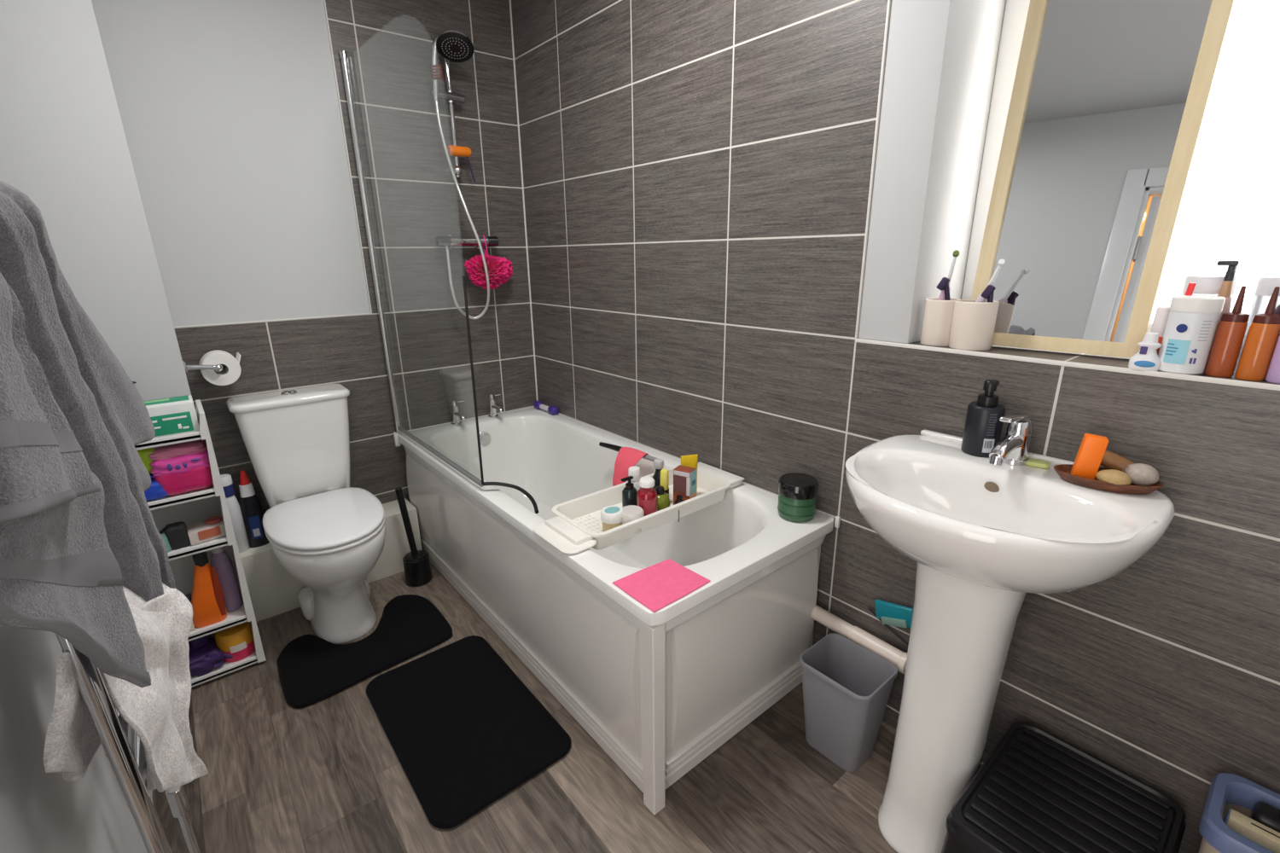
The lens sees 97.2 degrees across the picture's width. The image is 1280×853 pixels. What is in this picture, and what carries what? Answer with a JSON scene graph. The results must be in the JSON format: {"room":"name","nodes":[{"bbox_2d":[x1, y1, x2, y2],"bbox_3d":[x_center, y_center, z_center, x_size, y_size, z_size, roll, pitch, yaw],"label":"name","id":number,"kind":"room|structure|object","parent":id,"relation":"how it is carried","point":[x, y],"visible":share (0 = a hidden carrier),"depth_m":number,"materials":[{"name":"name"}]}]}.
{"room":"bathroom","nodes":[
{"label":"bathroom","id":0,"kind":"room"},
{"bbox_2d":[0,624,152,852],"bbox_3d":[-0.801,-0.020,0.518,0.060,2.360,3.250,-14,22,-37],"label":"wall","id":1,"kind":"structure","parent":0,"point":[41,811],"depth_m":0.84,"materials":[{"name":"paint"}]},
{"bbox_2d":[55,634,200,852],"bbox_3d":[-0.857,0.389,0.895,0.151,1.360,0.538,-14,22,-37],"label":"towel rail","id":2,"kind":"object","parent":1,"relation":"attached to","point":[125,751],"visible":0.24,"depth_m":0.73,"materials":[{"name":"silver metal"}]},
{"bbox_2d":[0,272,101,523],"bbox_3d":[-0.602,-0.051,0.477,0.142,0.324,0.196,-14,22,-37],"label":"bath towel","id":3,"kind":"object","parent":2,"relation":"hanging from","point":[43,467],"visible":1,"depth_m":0.52,"materials":[{"name":"grey fabric"}]},
{"bbox_2d":[0,471,151,687],"bbox_3d":[-0.623,0.174,0.573,0.138,0.414,0.222,-14,22,-37],"label":"bath towel","id":4,"kind":"object","parent":2,"relation":"hanging from","point":[61,575],"visible":0.84,"depth_m":0.61,"materials":[{"name":"grey fabric"}]},
{"bbox_2d":[0,180,174,601],"bbox_3d":[-0.756,0.016,0.707,0.149,0.631,0.313,-11,20,-30],"label":"bath towel","id":5,"kind":"object","parent":2,"relation":"hanging from","point":[28,261],"visible":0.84,"depth_m":0.73,"materials":[{"name":"grey fabric"}]},
{"bbox_2d":[58,264,155,445],"bbox_3d":[-0.911,-0.134,0.886,0.111,0.397,0.248,4,18,17],"label":"bath towel","id":6,"kind":"object","parent":2,"relation":"hanging from","point":[125,399],"visible":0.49,"depth_m":0.97,"materials":[{"name":"grey fabric"}]},
{"bbox_2d":[43,582,208,792],"bbox_3d":[-0.744,0.420,0.820,0.117,0.473,0.292,-8,18,-22],"label":"towel","id":7,"kind":"object","parent":2,"relation":"hanging from","point":[158,712],"visible":0.69,"depth_m":0.81,"materials":[{"name":"fabric"}]},
{"bbox_2d":[114,411,151,491],"bbox_3d":[-0.862,-0.082,0.815,0.150,0.464,0.195,-14,22,-37],"label":"bath towel","id":8,"kind":"object","parent":2,"relation":"hanging from","point":[145,478],"visible":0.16,"depth_m":0.96,"materials":[{"name":"grey fabric"}]},
{"bbox_2d":[0,0,191,401],"bbox_3d":[-1.635,-0.376,1.724,0.298,2.360,0.250,-14,22,-37],"label":"wall","id":9,"kind":"structure","parent":0,"point":[64,145],"depth_m":1.55,"materials":[{"name":"paint"}]},
{"bbox_2d":[182,360,222,374],"bbox_3d":[-1.468,-0.209,1.894,0.100,0.044,0.124,-14,22,-37],"label":"toilet roll holder","id":10,"kind":"object","parent":9,"relation":"attached to","point":[218,368],"visible":0.87,"depth_m":1.86,"materials":[{"name":"silver metal"}]},
{"bbox_2d":[198,349,241,385],"bbox_3d":[-1.443,-0.203,1.947,0.118,0.110,0.100,-14,22,-37],"label":"toilet roll","id":11,"kind":"object","parent":10,"relation":"on","point":[232,371],"visible":0.9,"depth_m":1.91,"materials":[{"name":"paper"}]},
{"bbox_2d":[91,0,536,514],"bbox_3d":[-1.066,-0.559,2.296,1.360,2.360,0.050,-14,22,-37],"label":"wall","id":12,"kind":"structure","parent":0,"point":[414,199],"depth_m":2.11,"materials":[{"name":"tile"}]},
{"bbox_2d":[174,0,372,328],"bbox_3d":[-1.334,-1.002,1.904,0.630,1.276,0.008,-14,22,-37],"label":"trim","id":13,"kind":"structure","parent":12,"relation":"attached to","point":[324,2],"depth_m":2.09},
{"bbox_2d":[339,14,538,513],"bbox_3d":[-0.706,-0.533,1.857,1.062,1.459,0.100,15,23,42],"label":"screen","id":14,"kind":"object","parent":12,"relation":"attached to","point":[343,55],"visible":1,"depth_m":2.12,"materials":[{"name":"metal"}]},
{"bbox_2d":[430,52,465,177],"bbox_3d":[-0.772,-1.249,2.257,0.134,0.465,0.082,-14,22,-37],"label":"shower rail","id":15,"kind":"object","parent":12,"relation":"attached to","point":[449,96],"visible":0.66,"depth_m":2.24,"materials":[{"name":"silver metal"}]},
{"bbox_2d":[430,29,489,319],"bbox_3d":[-0.707,-0.960,2.262,0.153,1.058,0.173,-14,22,-37],"label":"shower","id":16,"kind":"object","parent":15,"relation":"attached to","point":[454,45],"depth_m":2.15,"materials":[{"name":"silver metal"}]},
{"bbox_2d":[447,145,476,182],"bbox_3d":[-0.727,-1.076,2.314,0.109,0.132,0.038,-14,22,-37],"label":"roll","id":17,"kind":"object","parent":15,"relation":"attached to","point":[452,150],"visible":0.98,"depth_m":2.29,"materials":[{"name":"orange plastic"}]},
{"bbox_2d":[435,234,499,249],"bbox_3d":[-0.744,-0.792,2.419,0.267,0.063,0.078,-14,22,-37],"label":"shower valve","id":18,"kind":"object","parent":12,"relation":"attached to","point":[449,241],"visible":0.91,"depth_m":2.38,"materials":[{"name":"silver metal"}]},
{"bbox_2d":[464,234,513,290],"bbox_3d":[-0.659,-0.716,2.461,0.236,0.232,0.133,-16,22,-40],"label":"sponge","id":19,"kind":"object","parent":18,"relation":"hanging from","point":[500,270],"visible":0.89,"depth_m":2.43,"materials":[{"name":"pink"}]},
{"bbox_2d":[238,498,422,622],"bbox_3d":[-1.274,0.533,2.303,0.700,0.272,0.150,-14,22,-37],"label":"wall","id":20,"kind":"structure","parent":0,"point":[272,590],"depth_m":2.16,"materials":[{"name":"beige paint"}]},
{"bbox_2d":[220,474,249,552],"bbox_3d":[-1.484,0.317,2.051,0.058,0.294,0.058,-14,22,-37],"label":"bottle","id":21,"kind":"object","parent":20,"relation":"on","point":[234,508],"visible":0.63,"depth_m":2.04,"materials":[{"name":"white plastic"}]},
{"bbox_2d":[238,470,269,547],"bbox_3d":[-1.440,0.303,2.090,0.074,0.298,0.054,-14,22,-37],"label":"bottle","id":22,"kind":"object","parent":20,"relation":"on","point":[252,512],"visible":0.96,"depth_m":2.08,"materials":[{"name":"black plastic"}]},
{"bbox_2d":[152,562,897,852],"bbox_3d":[-0.434,1.053,1.116,3.150,0.050,3.300,-14,22,-37],"label":"floor","id":23,"kind":"structure","parent":0,"point":[326,776],"depth_m":1.44,"materials":[{"name":"wood"}]},
{"bbox_2d":[134,399,265,687],"bbox_3d":[-1.440,0.382,1.774,0.272,0.875,0.224,-14,22,-37],"label":"storage cart","id":24,"kind":"object","parent":23,"relation":"on","point":[193,507],"visible":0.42,"depth_m":1.80,"materials":[{"name":"white plastic"}]},
{"bbox_2d":[144,473,168,500],"bbox_3d":[-1.456,0.168,1.674,0.102,0.070,0.152,-14,22,-37],"label":"pack","id":25,"kind":"object","parent":24,"relation":"on","point":[155,491],"visible":0.15,"depth_m":1.63},
{"bbox_2d":[137,447,156,473],"bbox_3d":[-1.450,0.096,1.643,0.079,0.077,0.082,-14,22,-37],"label":"pack","id":26,"kind":"object","parent":25,"relation":"on","point":[143,454],"visible":0.22,"depth_m":1.62},
{"bbox_2d":[134,431,201,450],"bbox_3d":[-1.448,0.026,1.665,0.266,0.024,0.220,-14,22,-37],"label":"shelf","id":27,"kind":"object","parent":24,"relation":"attached to","point":[163,441],"depth_m":1.61,"materials":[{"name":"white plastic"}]},
{"bbox_2d":[143,395,199,438],"bbox_3d":[-1.392,-0.027,1.652,0.148,0.093,0.118,-14,22,-37],"label":"glove box","id":28,"kind":"object","parent":24,"relation":"on","point":[176,416],"visible":0.66,"depth_m":1.63,"materials":[{"name":"cardboard"}]},
{"bbox_2d":[143,395,189,405],"bbox_3d":[-1.407,-0.073,1.651,0.138,0.002,0.071,-14,22,-37],"label":"print","id":29,"kind":"object","parent":28,"relation":"on","point":[182,398],"depth_m":1.66},
{"bbox_2d":[150,411,194,436],"bbox_3d":[-1.357,-0.004,1.613,0.122,0.058,0.002,-14,22,-37],"label":"print","id":30,"kind":"object","parent":28,"relation":"attached to","point":[165,423],"depth_m":1.62},
{"bbox_2d":[164,521,190,549],"bbox_3d":[-1.403,0.330,1.712,0.054,0.074,0.051,-14,22,-37],"label":"pouch","id":31,"kind":"object","parent":24,"relation":"on","point":[176,533],"visible":0.94,"depth_m":1.70,"materials":[{"name":"black fabric"}]},
{"bbox_2d":[147,439,213,495],"bbox_3d":[-1.384,0.116,1.711,0.152,0.142,0.146,-14,22,-37],"label":"pack","id":32,"kind":"object","parent":24,"relation":"on","point":[181,468],"visible":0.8,"depth_m":1.66},
{"bbox_2d":[146,484,215,510],"bbox_3d":[-1.446,0.199,1.718,0.266,0.024,0.220,-14,22,-37],"label":"shelf","id":33,"kind":"object","parent":24,"relation":"attached to","point":[168,501],"depth_m":1.67,"materials":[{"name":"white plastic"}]},
{"bbox_2d":[167,522,227,561],"bbox_3d":[-1.444,0.359,1.766,0.266,0.024,0.220,-14,22,-37],"label":"shelf","id":34,"kind":"object","parent":24,"relation":"attached to","point":[223,541],"depth_m":1.72,"materials":[{"name":"white plastic"}]},
{"bbox_2d":[186,516,226,546],"bbox_3d":[-1.359,0.323,1.766,0.078,0.050,0.095,15,23,41],"label":"box","id":35,"kind":"object","parent":24,"relation":"on","point":[212,528],"visible":0.88,"depth_m":1.75,"materials":[{"name":"cardboard"}]},
{"bbox_2d":[197,526,221,540],"bbox_3d":[-1.330,0.330,1.744,0.004,0.028,0.055,15,23,41],"label":"print","id":36,"kind":"object","parent":35,"relation":"on","point":[208,532],"depth_m":1.74,"materials":[{"name":"paper"}]},
{"bbox_2d":[190,551,227,628],"bbox_3d":[-1.382,0.507,1.782,0.092,0.250,0.054,-14,22,-37],"label":"bottle","id":37,"kind":"object","parent":24,"relation":"on","point":[207,598],"visible":0.84,"depth_m":1.77,"materials":[{"name":"plastic"}]},
{"bbox_2d":[188,635,232,676],"bbox_3d":[-1.440,0.737,1.834,0.180,0.099,0.144,-14,22,-37],"label":"bag","id":38,"kind":"object","parent":24,"relation":"on","point":[204,654],"visible":0.63,"depth_m":1.82,"materials":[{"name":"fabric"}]},
{"bbox_2d":[187,603,247,641],"bbox_3d":[-1.440,0.625,1.848,0.266,0.024,0.220,-14,22,-37],"label":"shelf","id":39,"kind":"object","parent":24,"relation":"attached to","point":[237,617],"depth_m":1.80,"materials":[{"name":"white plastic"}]},
{"bbox_2d":[190,650,257,687],"bbox_3d":[-1.438,0.778,1.894,0.266,0.024,0.220,-14,22,-37],"label":"shelf","id":40,"kind":"object","parent":24,"relation":"attached to","point":[227,668],"depth_m":1.84,"materials":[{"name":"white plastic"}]},
{"bbox_2d":[210,546,242,612],"bbox_3d":[-1.365,0.489,1.852,0.060,0.242,0.060,-14,22,-37],"label":"bottle","id":41,"kind":"object","parent":24,"relation":"on","point":[223,565],"visible":0.74,"depth_m":1.84,"materials":[{"name":"plastic"}]},
{"bbox_2d":[214,622,255,663],"bbox_3d":[-1.356,0.717,1.893,0.102,0.102,0.103,-14,22,-37],"label":"tub","id":42,"kind":"object","parent":24,"relation":"on","point":[237,641],"visible":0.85,"depth_m":1.86,"materials":[{"name":"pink plastic"}]},
{"bbox_2d":[225,384,385,644],"bbox_3d":[-1.136,0.321,2.023,0.380,0.838,0.643,-14,22,-37],"label":"toilet","id":43,"kind":"object","parent":23,"relation":"on","point":[327,533],"visible":1,"depth_m":2.00,"materials":[{"name":"white ceramic"}]},
{"bbox_2d":[276,594,452,708],"bbox_3d":[-0.969,0.758,1.993,0.531,0.013,0.413,-14,22,-37],"label":"mat","id":44,"kind":"object","parent":23,"relation":"on","point":[312,669],"visible":1,"depth_m":1.93,"materials":[{"name":"fabric"}]},
{"bbox_2d":[402,552,432,587],"bbox_3d":[-0.932,0.594,2.362,0.108,0.112,0.108,-14,22,-37],"label":"brush holder","id":45,"kind":"object","parent":23,"relation":"on","point":[418,573],"visible":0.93,"depth_m":2.32,"materials":[{"name":"black plastic"}]},
{"bbox_2d":[395,487,426,562],"bbox_3d":[-0.934,0.441,2.316,0.088,0.401,0.088,-14,22,-37],"label":"toilet brush","id":46,"kind":"object","parent":45,"relation":"in","point":[415,555],"visible":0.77,"depth_m":2.31,"materials":[{"name":"black plastic"}]},
{"bbox_2d":[366,635,571,829],"bbox_3d":[-0.526,0.850,1.673,0.394,0.013,0.650,-14,22,-37],"label":"bath mat","id":47,"kind":"object","parent":23,"relation":"on","point":[465,731],"visible":1,"depth_m":1.61,"materials":[{"name":"fabric"}]},
{"bbox_2d":[393,393,840,814],"bbox_3d":[-0.245,0.367,2.086,0.712,0.683,1.710,-14,22,-37],"label":"bathtub","id":48,"kind":"object","parent":23,"relation":"on","point":[660,692],"depth_m":1.61,"materials":[{"name":"white plastic"}]},
{"bbox_2d":[450,399,465,425],"bbox_3d":[-0.801,-0.058,2.525,0.068,0.112,0.122,-14,22,-37],"label":"tap","id":49,"kind":"object","parent":48,"relation":"on","point":[456,415],"depth_m":2.53,"materials":[{"name":"silver metal"}]},
{"bbox_2d":[488,393,503,418],"bbox_3d":[-0.663,-0.093,2.635,0.068,0.112,0.122,-14,22,-37],"label":"tap","id":50,"kind":"object","parent":48,"relation":"on","point":[493,407],"depth_m":2.64,"materials":[{"name":"silver metal"}]},
{"bbox_2d":[397,407,834,632],"bbox_3d":[-0.243,0.340,2.085,0.700,0.406,1.701,-14,22,-37],"label":"tub","id":51,"kind":"object","parent":48,"relation":"in","point":[762,567],"depth_m":1.81,"materials":[{"name":"white plastic"}]},
{"bbox_2d":[533,462,744,554],"bbox_3d":[0.014,0.238,1.716,0.702,0.055,0.250,-14,22,-37],"label":"caddy","id":52,"kind":"object","parent":48,"relation":"on","point":[577,527],"visible":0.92,"depth_m":1.66,"materials":[{"name":"beige plastic"}]},
{"bbox_2d":[600,506,622,531],"bbox_3d":[-0.078,0.265,1.595,0.066,0.064,0.066,-14,22,-37],"label":"jar","id":53,"kind":"object","parent":52,"relation":"in","point":[610,515],"visible":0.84,"depth_m":1.57,"materials":[{"name":"plastic"}]},
{"bbox_2d":[621,476,637,507],"bbox_3d":[-0.033,0.206,1.686,0.051,0.123,0.046,-4,17,-10],"label":"pump bottle","id":54,"kind":"object","parent":52,"relation":"in","point":[629,492],"visible":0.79,"depth_m":1.67,"materials":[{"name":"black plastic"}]},
{"bbox_2d":[612,447,649,486],"bbox_3d":[-0.042,0.160,2.103,0.120,0.145,0.118,-14,22,-37],"label":"flannel","id":55,"kind":"object","parent":52,"relation":"on","point":[627,457],"visible":0.89,"depth_m":2.08,"materials":[{"name":"pink fabric"}]},
{"bbox_2d":[621,505,644,534],"bbox_3d":[-0.024,0.264,1.597,0.070,0.062,0.070,-14,22,-37],"label":"jar","id":56,"kind":"object","parent":52,"relation":"in","point":[630,513],"visible":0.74,"depth_m":1.57,"materials":[{"name":"white plastic"}]},
{"bbox_2d":[627,466,640,491],"bbox_3d":[-0.017,0.186,1.756,0.044,0.120,0.044,-14,22,-37],"label":"bottle","id":57,"kind":"object","parent":52,"relation":"in","point":[634,472],"visible":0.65,"depth_m":1.73,"materials":[{"name":"plastic"}]},
{"bbox_2d":[636,477,657,516],"bbox_3d":[0.021,0.215,1.634,0.060,0.135,0.061,-14,22,-37],"label":"bottle","id":58,"kind":"object","parent":52,"relation":"in","point":[647,495],"visible":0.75,"depth_m":1.61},
{"bbox_2d":[652,459,663,488],"bbox_3d":[0.060,0.167,1.790,0.040,0.134,0.040,-14,22,-37],"label":"bottle","id":59,"kind":"object","parent":52,"relation":"in","point":[658,463],"visible":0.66,"depth_m":1.77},
{"bbox_2d":[655,485,670,511],"bbox_3d":[0.060,0.220,1.703,0.064,0.083,0.064,-14,22,-37],"label":"bottle","id":60,"kind":"object","parent":52,"relation":"in","point":[663,500],"visible":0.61,"depth_m":1.68,"materials":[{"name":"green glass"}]},
{"bbox_2d":[673,465,696,505],"bbox_3d":[0.138,0.187,1.740,0.059,0.122,0.045,9,20,29],"label":"carton","id":61,"kind":"object","parent":52,"relation":"in","point":[684,478],"visible":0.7,"depth_m":1.72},
{"bbox_2d":[673,475,686,493],"bbox_3d":[0.121,0.175,1.720,0.044,0.053,0.001,9,20,29],"label":"print","id":62,"kind":"object","parent":61,"relation":"on","point":[679,482],"depth_m":1.72},
{"bbox_2d":[689,469,696,498],"bbox_3d":[0.162,0.173,1.721,0.001,0.081,0.043,9,20,29],"label":"print","id":63,"kind":"object","parent":61,"relation":"on","point":[693,475],"depth_m":1.72},
{"bbox_2d":[680,454,698,494],"bbox_3d":[0.157,0.159,1.803,0.056,0.140,0.036,-5,18,-14],"label":"tube","id":64,"kind":"object","parent":52,"relation":"in","point":[690,461],"visible":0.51,"depth_m":1.78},
{"bbox_2d":[612,558,710,612],"bbox_3d":[0.051,0.360,1.303,0.178,0.003,0.147,-14,22,-37],"label":"cloth","id":65,"kind":"object","parent":48,"relation":"on","point":[659,585],"visible":1,"depth_m":1.29,"materials":[{"name":"fabric"}]},
{"bbox_2d":[777,472,819,522],"bbox_3d":[0.450,0.203,1.613,0.111,0.113,0.111,-14,22,-37],"label":"jar","id":66,"kind":"object","parent":48,"relation":"on","point":[798,492],"visible":1,"depth_m":1.57,"materials":[{"name":"plastic"}]},
{"bbox_2d":[811,605,907,674],"bbox_3d":[0.635,0.601,1.566,0.054,0.058,0.359,-14,22,-37],"label":"pipe","id":67,"kind":"object","parent":48,"relation":"attached to","point":[841,627],"visible":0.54,"depth_m":1.56,"materials":[{"name":"beige plastic"}]},
{"bbox_2d":[868,607,908,646],"bbox_3d":[0.677,0.546,1.508,0.010,0.045,0.168,-9,19,-25],"label":"rod","id":68,"kind":"object","parent":67,"relation":"on","point":[870,609],"visible":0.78,"depth_m":1.50,"materials":[{"name":"plastic"}]},
{"bbox_2d":[874,599,913,628],"bbox_3d":[0.680,0.504,1.510,0.019,0.078,0.112,-14,22,-37],"label":"pouch","id":69,"kind":"object","parent":68,"relation":"on","point":[892,614],"visible":0.81,"depth_m":1.50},
{"bbox_2d":[880,616,907,628],"bbox_3d":[0.679,0.523,1.508,0.008,0.042,0.071,-14,22,-37],"label":"print","id":70,"kind":"object","parent":69,"relation":"attached to","point":[901,622],"depth_m":1.50},
{"bbox_2d":[798,634,898,772],"bbox_3d":[0.546,0.749,1.518,0.178,0.270,0.202,-14,22,-37],"label":"waste bin","id":71,"kind":"object","parent":23,"relation":"on","point":[847,686],"visible":1,"depth_m":1.49,"materials":[{"name":"grey plastic"}]},
{"bbox_2d":[845,413,1175,852],"bbox_3d":[0.656,0.471,1.185,0.455,0.993,0.518,-14,22,-37],"label":"basin","id":72,"kind":"object","parent":23,"relation":"on","point":[982,534],"visible":0.98,"depth_m":1.11,"materials":[{"name":"white ceramic"}]},
{"bbox_2d":[960,379,1006,457],"bbox_3d":[0.735,-0.020,1.202,0.070,0.159,0.069,-14,22,-37],"label":"soap dispenser","id":73,"kind":"object","parent":72,"relation":"on","point":[983,427],"visible":0.98,"depth_m":1.18,"materials":[{"name":"black plastic"}]},
{"bbox_2d":[989,413,1031,466],"bbox_3d":[0.737,0.028,1.125,0.141,0.113,0.052,-14,22,-37],"label":"tap","id":74,"kind":"object","parent":72,"relation":"on","point":[1012,450],"depth_m":1.13,"materials":[{"name":"silver metal"}]},
{"bbox_2d":[1026,458,1050,469],"bbox_3d":[0.807,0.075,1.145,0.040,0.011,0.030,13,22,37],"label":"soap bar","id":75,"kind":"object","parent":72,"relation":"on","point":[1032,462],"visible":0.99,"depth_m":1.14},
{"bbox_2d":[1053,464,1163,494],"bbox_3d":[0.860,0.099,1.043,0.096,0.020,0.155,-14,22,-37],"label":"wooden dish","id":76,"kind":"object","parent":72,"relation":"on","point":[1063,471],"visible":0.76,"depth_m":1.02,"materials":[{"name":"brown wood"}]},
{"bbox_2d":[1070,433,1109,479],"bbox_3d":[0.830,0.058,1.043,0.042,0.086,0.026,9,20,29],"label":"soap","id":77,"kind":"object","parent":76,"relation":"on","point":[1092,448],"visible":0.91,"depth_m":1.03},
{"bbox_2d":[1095,469,1131,484],"bbox_3d":[0.853,0.093,1.017,0.043,0.030,0.051,-14,22,-37],"label":"pebble","id":78,"kind":"object","parent":76,"relation":"on","point":[1116,477],"visible":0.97,"depth_m":1.00,"materials":[{"name":"yellow stone"}]},
{"bbox_2d":[1099,449,1134,471],"bbox_3d":[0.877,0.067,1.056,0.034,0.054,0.089,-14,22,-37],"label":"wooden stick","id":79,"kind":"object","parent":76,"relation":"on","point":[1110,460],"visible":0.39,"depth_m":1.04,"materials":[{"name":"brown wood"}]},
{"bbox_2d":[1122,463,1158,486],"bbox_3d":[0.899,0.086,1.014,0.046,0.040,0.052,-14,22,-37],"label":"pebble","id":80,"kind":"object","parent":76,"relation":"on","point":[1141,474],"visible":0.91,"depth_m":1.00,"materials":[{"name":"grey stone"}]},
{"bbox_2d":[941,721,1185,852],"bbox_3d":[0.826,0.866,1.125,0.396,0.268,0.310,-14,22,-37],"label":"step stool","id":81,"kind":"object","parent":23,"relation":"on","point":[1037,791],"visible":1,"depth_m":1.09,"materials":[{"name":"black plastic"}]},
{"bbox_2d":[1198,773,1279,852],"bbox_3d":[1.102,0.859,0.944,0.178,0.380,0.294,-14,22,-37],"label":"storage basket","id":82,"kind":"object","parent":23,"relation":"on","point":[1226,825],"visible":1,"depth_m":0.96,"materials":[{"name":"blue plastic"}]},
{"bbox_2d":[1223,808,1274,852],"bbox_3d":[1.079,0.718,0.882,0.076,0.037,0.240,-14,22,-37],"label":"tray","id":83,"kind":"object","parent":82,"relation":"on","point":[1249,829],"depth_m":0.95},
{"bbox_2d":[1250,801,1279,833],"bbox_3d":[1.111,0.579,0.902,0.054,0.270,0.136,-14,22,-37],"label":"handle","id":84,"kind":"object","parent":82,"relation":"in","point":[1265,814],"visible":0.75,"depth_m":0.96,"materials":[{"name":"plastic"}]},
{"bbox_2d":[511,0,1279,852],"bbox_3d":[0.616,-0.381,1.635,0.360,2.360,3.250,-14,22,-37],"label":"wall","id":85,"kind":"structure","parent":0,"point":[696,173],"depth_m":1.45,"materials":[{"name":"tile"}]},
{"bbox_2d":[509,0,538,401],"bbox_3d":[-0.531,-0.959,2.606,0.009,1.790,0.009,-14,22,-37],"label":"trim","id":86,"kind":"structure","parent":85,"relation":"attached to","point":[509,0],"depth_m":2.57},
{"bbox_2d":[855,0,891,338],"bbox_3d":[0.551,-0.837,1.275,0.007,1.275,0.006,-14,22,-37],"label":"trim","id":87,"kind":"structure","parent":85,"relation":"attached to","point":[888,8],"depth_m":1.34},
{"bbox_2d":[855,338,1279,390],"bbox_3d":[1.037,-0.061,0.908,0.004,0.010,1.500,-14,22,-37],"label":"trim","id":88,"kind":"structure","parent":85,"relation":"attached to","point":[1164,375],"depth_m":1.09,"materials":[{"name":"plastic"}]},
{"bbox_2d":[909,341,1279,384],"bbox_3d":[1.177,-0.093,1.019,0.356,0.015,1.500,-14,22,-37],"label":"windowsill","id":89,"kind":"structure","parent":85,"relation":"attached to","point":[1051,355],"depth_m":1.18,"materials":[{"name":"tile"}]},
{"bbox_2d":[920,297,961,346],"bbox_3d":[0.714,-0.248,1.340,0.077,0.106,0.077,-14,22,-37],"label":"tumbler","id":90,"kind":"object","parent":89,"relation":"on","point":[938,315],"visible":0.84,"depth_m":1.31,"materials":[{"name":"beige ceramic"}]},
{"bbox_2d":[936,277,950,300],"bbox_3d":[0.708,-0.272,1.310,0.047,0.146,0.024,1,17,5],"label":"toothbrush","id":91,"kind":"object","parent":90,"relation":"in","point":[944,283],"visible":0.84,"depth_m":1.29,"materials":[{"name":"purple plastic"}]},
{"bbox_2d":[937,250,959,300],"bbox_3d":[0.710,-0.304,1.319,0.026,0.206,0.071,-1,17,0],"label":"electric toothbrush","id":92,"kind":"object","parent":90,"relation":"in","point":[956,253],"visible":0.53,"depth_m":1.28,"materials":[{"name":"white plastic"}]},
{"bbox_2d":[948,299,999,350],"bbox_3d":[0.756,-0.231,1.281,0.087,0.106,0.087,-14,22,-37],"label":"tumbler","id":93,"kind":"object","parent":89,"relation":"on","point":[973,324],"visible":0.97,"depth_m":1.25,"materials":[{"name":"beige ceramic"}]},
{"bbox_2d":[975,259,1005,302],"bbox_3d":[0.759,-0.276,1.260,0.027,0.189,0.090,-9,19,-24],"label":"electric toothbrush","id":94,"kind":"object","parent":93,"relation":"in","point":[1001,263],"visible":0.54,"depth_m":1.22,"materials":[{"name":"white plastic"}]},
{"bbox_2d":[971,0,1236,358],"bbox_3d":[0.919,-0.558,1.154,0.136,0.798,0.322,-16,22,-40],"label":"mirror","id":95,"kind":"object","parent":89,"relation":"on","point":[1109,101],"visible":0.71,"depth_m":1.15,"materials":[{"name":"brown wood"}]},
{"bbox_2d":[1128,332,1161,371],"bbox_3d":[0.931,-0.138,1.035,0.034,0.067,0.045,-14,22,-37],"label":"bottle","id":96,"kind":"object","parent":89,"relation":"on","point":[1147,358],"visible":1,"depth_m":1.03,"materials":[{"name":"white plastic"}]},
{"bbox_2d":[1150,306,1169,354],"bbox_3d":[0.973,-0.169,1.062,0.028,0.110,0.028,-14,22,-37],"label":"tube","id":97,"kind":"object","parent":89,"relation":"on","point":[1160,321],"visible":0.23,"depth_m":1.05,"materials":[{"name":"white plastic"}]},
{"bbox_2d":[1157,295,1225,374],"bbox_3d":[0.975,-0.164,1.003,0.068,0.134,0.068,-14,22,-37],"label":"toiletry bottle","id":98,"kind":"object","parent":89,"relation":"on","point":[1192,320],"visible":0.99,"depth_m":0.98,"materials":[{"name":"plastic"}]},
{"bbox_2d":[1181,275,1239,305],"bbox_3d":[1.036,-0.194,1.044,0.070,0.165,0.070,-14,22,-37],"label":"tub","id":99,"kind":"object","parent":89,"relation":"on","point":[1206,285],"visible":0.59,"depth_m":1.00,"materials":[{"name":"plastic"}]},
{"bbox_2d":[1204,261,1239,372],"bbox_3d":[1.028,-0.195,1.002,0.039,0.192,0.032,-5,17,-14],"label":"bottle","id":100,"kind":"object","parent":89,"relation":"on","point":[1225,290],"visible":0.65,"depth_m":0.98,"materials":[{"name":"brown plastic"}]},
{"bbox_2d":[1204,285,1249,377],"bbox_3d":[1.010,-0.162,0.965,0.036,0.152,0.036,-14,22,-37],"label":"squeeze bottle","id":101,"kind":"object","parent":89,"relation":"on","point":[1232,327],"visible":1,"depth_m":0.96,"materials":[{"name":"orange plastic"}]},
{"bbox_2d":[1233,276,1279,372],"bbox_3d":[1.077,-0.173,0.975,0.045,0.165,0.045,-14,22,-37],"label":"bottle","id":102,"kind":"object","parent":89,"relation":"on","point":[1265,286],"visible":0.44,"depth_m":0.96,"materials":[{"name":"plastic"}]},
{"bbox_2d":[1234,286,1279,381],"bbox_3d":[1.033,-0.153,0.935,0.036,0.152,0.036,-14,22,-37],"label":"squeeze bottle","id":103,"kind":"object","parent":89,"relation":"on","point":[1264,330],"visible":1,"depth_m":0.93,"materials":[{"name":"orange plastic"}]},
{"bbox_2d":[1264,333,1279,383],"bbox_3d":[1.057,-0.127,0.910,0.046,0.116,0.045,-14,22,-37],"label":"bottle","id":104,"kind":"object","parent":89,"relation":"on","point":[1272,375],"visible":1,"depth_m":0.92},
{"bbox_2d":[961,0,1279,332],"bbox_3d":[1.248,-0.666,0.923,0.078,1.135,1.215,-14,22,-37],"label":"window","id":105,"kind":"structure","parent":85,"relation":"in","point":[1230,211],"depth_m":1.11,"materials":[{"name":"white glass"}]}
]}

